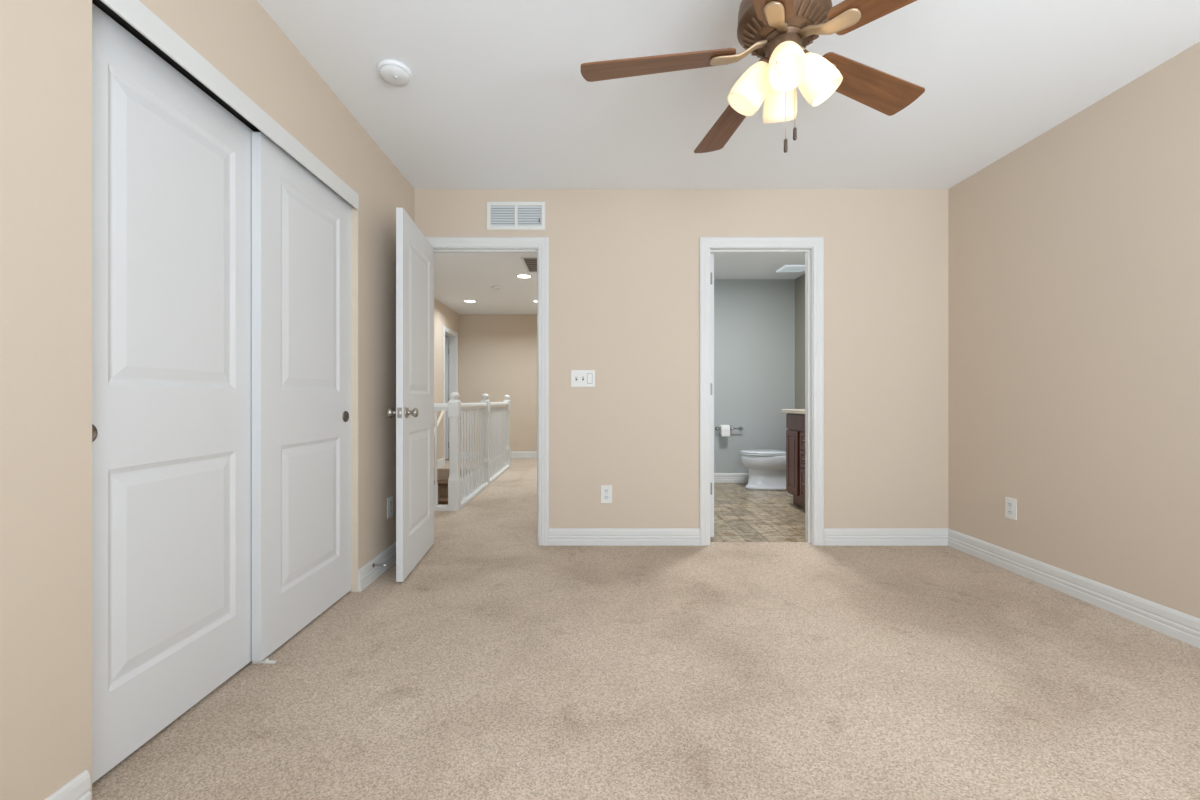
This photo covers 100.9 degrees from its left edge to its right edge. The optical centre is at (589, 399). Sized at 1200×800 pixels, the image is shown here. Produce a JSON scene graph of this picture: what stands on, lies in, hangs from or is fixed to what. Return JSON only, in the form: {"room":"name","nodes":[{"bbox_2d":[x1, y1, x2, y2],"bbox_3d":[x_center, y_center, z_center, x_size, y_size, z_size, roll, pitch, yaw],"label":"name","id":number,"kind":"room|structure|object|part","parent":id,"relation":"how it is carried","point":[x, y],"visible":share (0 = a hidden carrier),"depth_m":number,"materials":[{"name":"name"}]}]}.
{"room":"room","nodes":[
{"label":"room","id":0,"kind":"room"},
{"bbox_2d":[0,0,413,799],"bbox_3d":[-1.262,-0.223,1.296,0.115,2.440,4.193,0,0,0],"label":"wall","id":1,"kind":"structure","parent":0,"point":[46,45],"depth_m":1.14,"materials":[{"name":"beige paint"}]},
{"bbox_2d":[92,3,253,783],"bbox_3d":[-1.290,-0.016,1.546,0.042,2.002,0.712,0,0,0],"label":"door","id":2,"kind":"structure","parent":1,"relation":"in","point":[172,167],"depth_m":1.48,"materials":[{"name":"white paint"}]},
{"bbox_3d":[-1.272,0.086,1.250,0.007,0.056,0.056,0,0,0],"label":"flush pull","id":3,"kind":"part","parent":2,"relation":"part of","materials":[{"name":"brown metal"}]},
{"bbox_2d":[45,542,395,799],"bbox_3d":[-1.196,0.940,1.289,0.016,0.114,4.178,0,0,0],"label":"baseboard","id":4,"kind":"structure","parent":1,"relation":"attached to","point":[78,788],"depth_m":2.57,"materials":[{"name":"white paint"}]},
{"bbox_2d":[92,0,358,209],"bbox_3d":[-1.260,-1.023,1.883,0.119,0.080,1.372,0,0,0],"label":"fascia","id":5,"kind":"object","parent":1,"relation":"attached to","point":[134,16],"visible":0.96,"depth_m":1.58,"materials":[{"name":"white paint"}]},
{"bbox_2d":[252,132,350,660],"bbox_3d":[-1.251,-0.011,2.213,0.042,1.991,0.705,0,0,0],"label":"door","id":6,"kind":"structure","parent":1,"relation":"in","point":[301,228],"depth_m":2.09,"materials":[{"name":"white paint"}]},
{"bbox_3d":[-1.233,0.086,2.502,0.007,0.056,0.056,0,0,0],"label":"flush pull","id":7,"kind":"part","parent":6,"relation":"part of","materials":[{"name":"brown metal"}]},
{"bbox_2d":[351,210,357,591],"bbox_3d":[-1.220,0.007,2.567,0.036,1.980,0.005,0,0,0],"label":"trim","id":8,"kind":"structure","parent":1,"relation":"attached to","point":[354,213],"depth_m":2.56,"materials":[{"name":"beige paint"}]},
{"bbox_2d":[387,496,392,518],"bbox_3d":[-1.199,0.647,2.975,0.009,0.122,0.078,0,0,0],"label":"wall outlet","id":9,"kind":"object","parent":1,"relation":"attached to","point":[390,499],"visible":1,"depth_m":2.96,"materials":[{"name":"white plastic"}]},
{"bbox_2d":[434,298,458,480],"bbox_3d":[-2.277,1.077,5.949,0.115,5.040,4.882,0,0,0],"label":"wall","id":10,"kind":"structure","parent":0,"point":[445,316],"depth_m":7.35,"materials":[{"name":"beige paint"}]},
{"bbox_2d":[434,411,444,434],"bbox_3d":[-2.179,0.852,6.250,0.085,1.550,2.325,0,0,0],"label":"wall handrail","id":11,"kind":"object","parent":10,"relation":"attached to","point":[442,412],"visible":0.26,"depth_m":7.08,"materials":[{"name":"beige paint"}]},
{"bbox_2d":[445,337,448,458],"bbox_3d":[-2.645,-0.024,8.168,0.648,2.012,0.036,0,0,0],"label":"door","id":12,"kind":"structure","parent":10,"relation":"in","point":[446,338],"depth_m":8.15,"materials":[{"name":"white paint"}]},
{"bbox_2d":[443,326,457,464],"bbox_3d":[-2.269,-0.057,7.880,0.132,2.108,0.788,0,0,0],"label":"door frame","id":13,"kind":"structure","parent":10,"relation":"attached to","point":[453,336],"depth_m":8.20,"materials":[{"name":"white paint"}]},
{"bbox_2d":[437,452,536,467],"bbox_3d":[-1.210,0.940,5.949,2.020,0.114,4.882,0,0,0],"label":"baseboard","id":14,"kind":"structure","parent":10,"relation":"attached to","point":[440,462],"depth_m":8.38,"materials":[{"name":"white paint"}]},
{"bbox_2d":[445,314,536,451],"bbox_3d":[-1.925,-0.223,8.447,3.750,2.440,0.115,0,0,0],"label":"wall","id":15,"kind":"structure","parent":0,"point":[498,352],"depth_m":8.39,"materials":[{"name":"beige paint"}]},
{"bbox_2d":[92,458,1199,799],"bbox_3d":[-0.575,1.122,3.825,6.450,0.250,9.550,0,0,0],"label":"floor","id":16,"kind":"structure","parent":0,"point":[505,665],"depth_m":1.73,"materials":[{"name":"beige carpet"}]},
{"bbox_2d":[252,658,276,663],"bbox_3d":[-1.232,0.990,1.875,0.085,0.014,0.018,0,0,0],"label":"floor guide","id":17,"kind":"object","parent":16,"relation":"on","point":[266,661],"visible":1,"depth_m":1.87,"materials":[{"name":"white plastic"}]},
{"bbox_2d":[434,480,447,504],"bbox_3d":[-1.718,2.058,5.930,1.001,1.798,2.380,0,0,0],"label":"staircase","id":18,"kind":"structure","parent":16,"relation":"attached to","point":[442,484],"depth_m":6.86,"materials":[{"name":"brown carpet"}]},
{"bbox_2d":[434,392,510,510],"bbox_3d":[-1.692,0.465,5.870,1.051,1.065,2.911,0,0,0],"label":"stair railing","id":19,"kind":"object","parent":16,"relation":"on","point":[493,458],"visible":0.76,"depth_m":5.17,"materials":[{"name":"white paint"}]},
{"bbox_3d":[-1.697,0.069,4.470,0.860,0.067,0.060,0,0,0],"label":"handrail","id":20,"kind":"part","parent":19,"relation":"part of","materials":[{"name":"white paint"}]},
{"bbox_3d":[-1.697,0.977,4.465,0.860,0.040,0.100,0,0,0],"label":"board","id":21,"kind":"part","parent":19,"relation":"part of","materials":[{"name":"white paint"}]},
{"bbox_3d":[-1.222,0.465,4.470,0.092,1.065,0.092,0,0,0],"label":"newel post","id":22,"kind":"part","parent":19,"relation":"part of","materials":[{"name":"white paint"}]},
{"bbox_3d":[-1.222,0.069,5.120,0.060,0.067,1.210,0,0,0],"label":"handrail","id":23,"kind":"part","parent":19,"relation":"part of","materials":[{"name":"white paint"}]},
{"bbox_3d":[-1.214,0.977,5.120,0.095,0.040,1.210,0,0,0],"label":"board","id":24,"kind":"part","parent":19,"relation":"part of","materials":[{"name":"white paint"}]},
{"bbox_3d":[-1.222,0.465,5.770,0.092,1.065,0.092,0,0,0],"label":"newel post","id":25,"kind":"part","parent":19,"relation":"part of","materials":[{"name":"white paint"}]},
{"bbox_3d":[-1.222,0.069,6.525,0.060,0.067,1.420,0,0,0],"label":"handrail","id":26,"kind":"part","parent":19,"relation":"part of","materials":[{"name":"white paint"}]},
{"bbox_3d":[-1.214,0.977,6.525,0.095,0.040,1.420,0,0,0],"label":"board","id":27,"kind":"part","parent":19,"relation":"part of","materials":[{"name":"white paint"}]},
{"bbox_3d":[-1.222,0.465,7.280,0.092,1.065,0.092,0,0,0],"label":"newel post","id":28,"kind":"part","parent":19,"relation":"part of","materials":[{"name":"white paint"}]},
{"bbox_2d":[740,449,785,489],"bbox_3d":[2.067,0.606,5.550,0.762,0.782,0.368,0,0,0],"label":"toilet","id":29,"kind":"object","parent":16,"relation":"on","point":[766,467],"visible":0.54,"depth_m":5.45,"materials":[{"name":"white ceramic"}]},
{"bbox_3d":[1.933,0.605,5.550,0.494,0.015,0.368,0,0,0],"label":"seat","id":30,"kind":"part","parent":29,"relation":"part of","materials":[{"name":"white ceramic"}]},
{"bbox_3d":[1.935,0.583,5.550,0.490,0.023,0.364,0,0,0],"label":"lid","id":31,"kind":"part","parent":29,"relation":"part of","materials":[{"name":"white ceramic"}]},
{"bbox_2d":[782,409,804,508],"bbox_3d":[2.150,0.504,4.144,0.608,0.984,1.257,0,0,0],"label":"bathroom vanity","id":32,"kind":"object","parent":16,"relation":"on","point":[795,418],"visible":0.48,"depth_m":4.52,"materials":[{"name":"brown wood"}]},
{"bbox_3d":[1.886,0.582,4.606,0.020,0.580,0.257,0,0,0],"label":"cabinet door","id":33,"kind":"part","parent":32,"relation":"part of","materials":[{"name":"brown wood"}]},
{"bbox_2d":[782,409,804,413],"bbox_3d":[2.150,0.110,4.144,0.608,0.036,1.257,0,0,0],"label":"countertop","id":34,"kind":"structure","parent":32,"relation":"on","point":[795,411],"depth_m":4.53,"materials":[{"name":"beige stone"}]},
{"bbox_3d":[1.886,0.206,4.143,0.018,0.138,1.186,0,0,0],"label":"apron panel","id":35,"kind":"part","parent":32,"relation":"part of","materials":[{"name":"brown wood"}]},
{"bbox_3d":[1.886,0.742,4.178,0.020,0.260,0.495,0,0,0],"label":"drawer","id":36,"kind":"part","parent":32,"relation":"part of","materials":[{"name":"brown wood"}]},
{"bbox_3d":[1.886,0.527,4.178,0.020,0.150,0.495,0,0,0],"label":"drawer","id":37,"kind":"part","parent":32,"relation":"part of","materials":[{"name":"brown wood"}]},
{"bbox_3d":[1.886,0.367,4.178,0.020,0.150,0.495,0,0,0],"label":"drawer","id":38,"kind":"part","parent":32,"relation":"part of","materials":[{"name":"brown wood"}]},
{"bbox_2d":[414,189,947,527],"bbox_3d":[0.086,-0.223,3.450,4.972,2.440,0.115,0,0,0],"label":"wall","id":39,"kind":"structure","parent":0,"point":[624,263],"depth_m":3.39,"materials":[{"name":"beige paint"}]},
{"bbox_2d":[387,207,433,581],"bbox_3d":[-1.034,-0.026,3.026,0.166,2.022,0.720,0,0,0],"label":"door","id":40,"kind":"structure","parent":39,"relation":"in","point":[414,412],"depth_m":2.89,"materials":[{"name":"white paint"}]},
{"bbox_3d":[-1.083,0.072,2.735,0.067,0.064,0.064,0,0,0],"label":"knob","id":41,"kind":"part","parent":40,"relation":"part of","materials":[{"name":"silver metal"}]},
{"bbox_3d":[-1.029,0.072,2.671,0.024,0.056,0.008,0,0,-5],"label":"latch plate","id":42,"kind":"part","parent":40,"relation":"part of","materials":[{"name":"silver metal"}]},
{"bbox_3d":[-0.985,0.072,2.738,0.067,0.064,0.064,0,0,0],"label":"knob","id":43,"kind":"part","parent":40,"relation":"part of","materials":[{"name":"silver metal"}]},
{"bbox_2d":[426,237,548,545],"bbox_3d":[-0.731,-0.057,3.450,0.897,2.108,0.150,0,0,0],"label":"door frame","id":44,"kind":"structure","parent":39,"relation":"attached to","point":[539,245],"depth_m":3.38,"materials":[{"name":"white paint"}]},
{"bbox_2d":[487,202,544,229],"bbox_3d":[-0.505,-1.257,3.386,0.401,0.192,0.013,0,0,0],"label":"air vent","id":45,"kind":"object","parent":39,"relation":"in","point":[500,215],"visible":1,"depth_m":3.39,"materials":[{"name":"white plastic"}]},
{"bbox_2d":[571,370,594,386],"bbox_3d":[-0.048,-0.144,3.384,0.165,0.116,0.019,0,0,0],"label":"light switch","id":46,"kind":"object","parent":39,"relation":"attached to","point":[579,378],"visible":1,"depth_m":3.39,"materials":[{"name":"white plastic"}]},
{"bbox_2d":[601,485,611,502],"bbox_3d":[0.112,0.648,3.388,0.078,0.122,0.009,0,0,0],"label":"wall outlet","id":47,"kind":"object","parent":39,"relation":"attached to","point":[606,490],"visible":1,"depth_m":3.39,"materials":[{"name":"white plastic"}]},
{"bbox_2d":[710,254,713,536],"bbox_3d":[0.892,-0.029,3.857,0.105,2.008,0.710,0,0,0],"label":"door","id":48,"kind":"structure","parent":39,"relation":"in","point":[711,255],"depth_m":3.51,"materials":[{"name":"white paint"}]},
{"bbox_2d":[549,528,948,545],"bbox_3d":[1.087,0.940,3.385,2.739,0.114,0.016,0,0,0],"label":"baseboard","id":49,"kind":"structure","parent":39,"relation":"attached to","point":[557,536],"depth_m":3.38,"materials":[{"name":"white paint"}]},
{"bbox_2d":[699,237,823,545],"bbox_3d":[1.175,-0.057,3.450,0.849,2.108,0.150,0,0,0],"label":"door frame","id":50,"kind":"structure","parent":39,"relation":"attached to","point":[813,247],"depth_m":3.38,"materials":[{"name":"white paint"}]},
{"bbox_2d":[257,0,1199,313],"bbox_3d":[-0.575,-1.493,3.825,6.450,0.100,9.550,0,0,0],"label":"ceiling","id":51,"kind":"structure","parent":0,"point":[497,95],"depth_m":2.31,"materials":[{"name":"white paint"}]},
{"bbox_2d":[377,59,411,86],"bbox_3d":[-0.857,-1.421,2.170,0.142,0.045,0.142,0,0,0],"label":"smoke detector","id":52,"kind":"object","parent":51,"relation":"attached to","point":[393,72],"visible":1,"depth_m":2.14,"materials":[{"name":"white paint"}]},
{"bbox_2d":[492,286,502,289],"bbox_3d":[-1.190,-1.425,6.350,0.136,0.035,0.136,0,0,0],"label":"ceiling sensor","id":53,"kind":"object","parent":51,"relation":"attached to","point":[493,287],"visible":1,"depth_m":6.32,"materials":[{"name":"white paint"}]},
{"bbox_2d":[516,274,531,277],"bbox_3d":[-0.771,-1.440,5.780,0.190,0.007,0.190,0,0,0],"label":"recessed light","id":54,"kind":"object","parent":51,"relation":"in","point":[517,275],"visible":1,"depth_m":5.78,"materials":[{"name":"white plastic"}]},
{"bbox_2d":[520,257,536,272],"bbox_3d":[-0.490,-1.439,5.300,0.430,0.008,0.590,0,0,0],"label":"ceiling vent","id":55,"kind":"object","parent":51,"relation":"in","point":[530,263],"visible":0.42,"depth_m":5.23,"materials":[{"name":"grey metal"}]},
{"bbox_2d":[580,0,924,152],"bbox_3d":[0.602,-1.116,1.626,1.270,0.654,1.264,0,0,0],"label":"ceiling fan","id":56,"kind":"object","parent":51,"relation":"hanging from","point":[777,32],"visible":1,"depth_m":1.59,"materials":[{"name":"brown wood"}]},
{"bbox_3d":[0.223,-1.129,1.670,0.514,0.006,0.138,0,12,10],"label":"fan blade","id":57,"kind":"part","parent":56,"relation":"part of","materials":[{"name":"brown wood"}]},
{"bbox_3d":[0.567,-1.129,2.002,0.138,0.006,0.514,-12,2,-8],"label":"fan blade","id":58,"kind":"part","parent":56,"relation":"part of","materials":[{"name":"brown wood"}]},
{"bbox_3d":[0.525,-1.021,1.630,0.141,0.158,0.114,0,0,0],"label":"lamp shade","id":59,"kind":"part","parent":56,"relation":"part of","materials":[{"name":"white glass"}]},
{"bbox_3d":[0.433,-1.129,1.240,0.138,0.006,0.514,14,6,27],"label":"fan blade","id":60,"kind":"part","parent":56,"relation":"part of","materials":[{"name":"brown wood"}]},
{"bbox_3d":[0.655,-1.021,1.698,0.114,0.158,0.141,0,0,0],"label":"lamp shade","id":61,"kind":"part","parent":56,"relation":"part of","materials":[{"name":"white glass"}]},
{"bbox_3d":[0.624,-0.934,1.579,0.002,0.207,0.002,0,0,0],"label":"pull chain","id":62,"kind":"part","parent":56,"relation":"part of","materials":[{"name":"gold metal"}]},
{"bbox_3d":[0.598,-1.039,1.516,0.054,0.086,0.071,0,0,0],"label":"light bulb","id":63,"kind":"part","parent":56,"relation":"part of","materials":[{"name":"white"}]},
{"bbox_3d":[0.593,-1.021,1.500,0.114,0.158,0.141,0,0,0],"label":"lamp shade","id":64,"kind":"part","parent":56,"relation":"part of","materials":[{"name":"white glass"}]},
{"bbox_3d":[0.670,-0.976,1.619,0.002,0.174,0.002,0,0,0],"label":"pull chain","id":65,"kind":"part","parent":56,"relation":"part of","materials":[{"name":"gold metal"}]},
{"bbox_3d":[0.723,-1.021,1.568,0.141,0.158,0.114,0,0,0],"label":"lamp shade","id":66,"kind":"part","parent":56,"relation":"part of","materials":[{"name":"white glass"}]},
{"bbox_3d":[0.907,-1.129,1.306,0.138,0.006,0.514,16,-11,-43],"label":"fan blade","id":67,"kind":"part","parent":56,"relation":"part of","materials":[{"name":"brown wood"}]},
{"bbox_3d":[0.990,-1.129,1.777,0.514,0.006,0.138,0,-12,-26],"label":"fan blade","id":68,"kind":"part","parent":56,"relation":"part of","materials":[{"name":"brown wood"}]},
{"bbox_2d":[776,265,804,271],"bbox_3d":[2.235,-1.435,5.440,0.280,0.017,0.270,0,0,0],"label":"exhaust fan","id":69,"kind":"object","parent":51,"relation":"attached to","point":[787,268],"visible":0.83,"depth_m":5.39,"materials":[{"name":"white plastic"}]},
{"bbox_2d":[714,279,794,472],"bbox_3d":[1.536,-0.223,5.997,2.072,2.440,0.115,0,0,0],"label":"wall","id":70,"kind":"structure","parent":0,"point":[754,319],"depth_m":5.94,"materials":[{"name":"grey paint"}]},
{"bbox_2d":[715,426,742,429],"bbox_3d":[1.663,0.345,5.900,0.333,0.048,0.080,0,0,0],"label":"paper holder","id":71,"kind":"object","parent":70,"relation":"attached to","point":[716,427],"visible":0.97,"depth_m":5.93,"materials":[{"name":"silver metal"}]},
{"bbox_2d":[719,425,729,435],"bbox_3d":[1.595,0.366,5.870,0.100,0.132,0.115,0,0,0],"label":"toilet paper roll","id":72,"kind":"object","parent":71,"relation":"hanging from","point":[725,429],"visible":1,"depth_m":5.81,"materials":[{"name":"white paper"}]},
{"bbox_2d":[714,473,748,482],"bbox_3d":[1.536,0.940,5.932,1.842,0.114,0.016,0,0,0],"label":"baseboard","id":73,"kind":"structure","parent":70,"relation":"attached to","point":[718,477],"depth_m":5.93,"materials":[{"name":"white paint"}]},
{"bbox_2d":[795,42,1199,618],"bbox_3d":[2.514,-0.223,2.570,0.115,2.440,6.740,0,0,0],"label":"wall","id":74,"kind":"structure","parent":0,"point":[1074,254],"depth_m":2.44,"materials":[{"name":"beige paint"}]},
{"bbox_2d":[1005,497,1016,519],"bbox_3d":[2.452,0.635,2.886,0.009,0.122,0.078,0,0,0],"label":"wall outlet","id":75,"kind":"object","parent":74,"relation":"attached to","point":[1010,503],"visible":1,"depth_m":2.88,"materials":[{"name":"white plastic"}]},
{"bbox_2d":[948,529,1199,647],"bbox_3d":[2.449,0.940,1.289,0.016,0.114,4.178,0,0,0],"label":"baseboard","id":76,"kind":"structure","parent":74,"relation":"attached to","point":[1181,626],"depth_m":2.42,"materials":[{"name":"white paint"}]}
]}

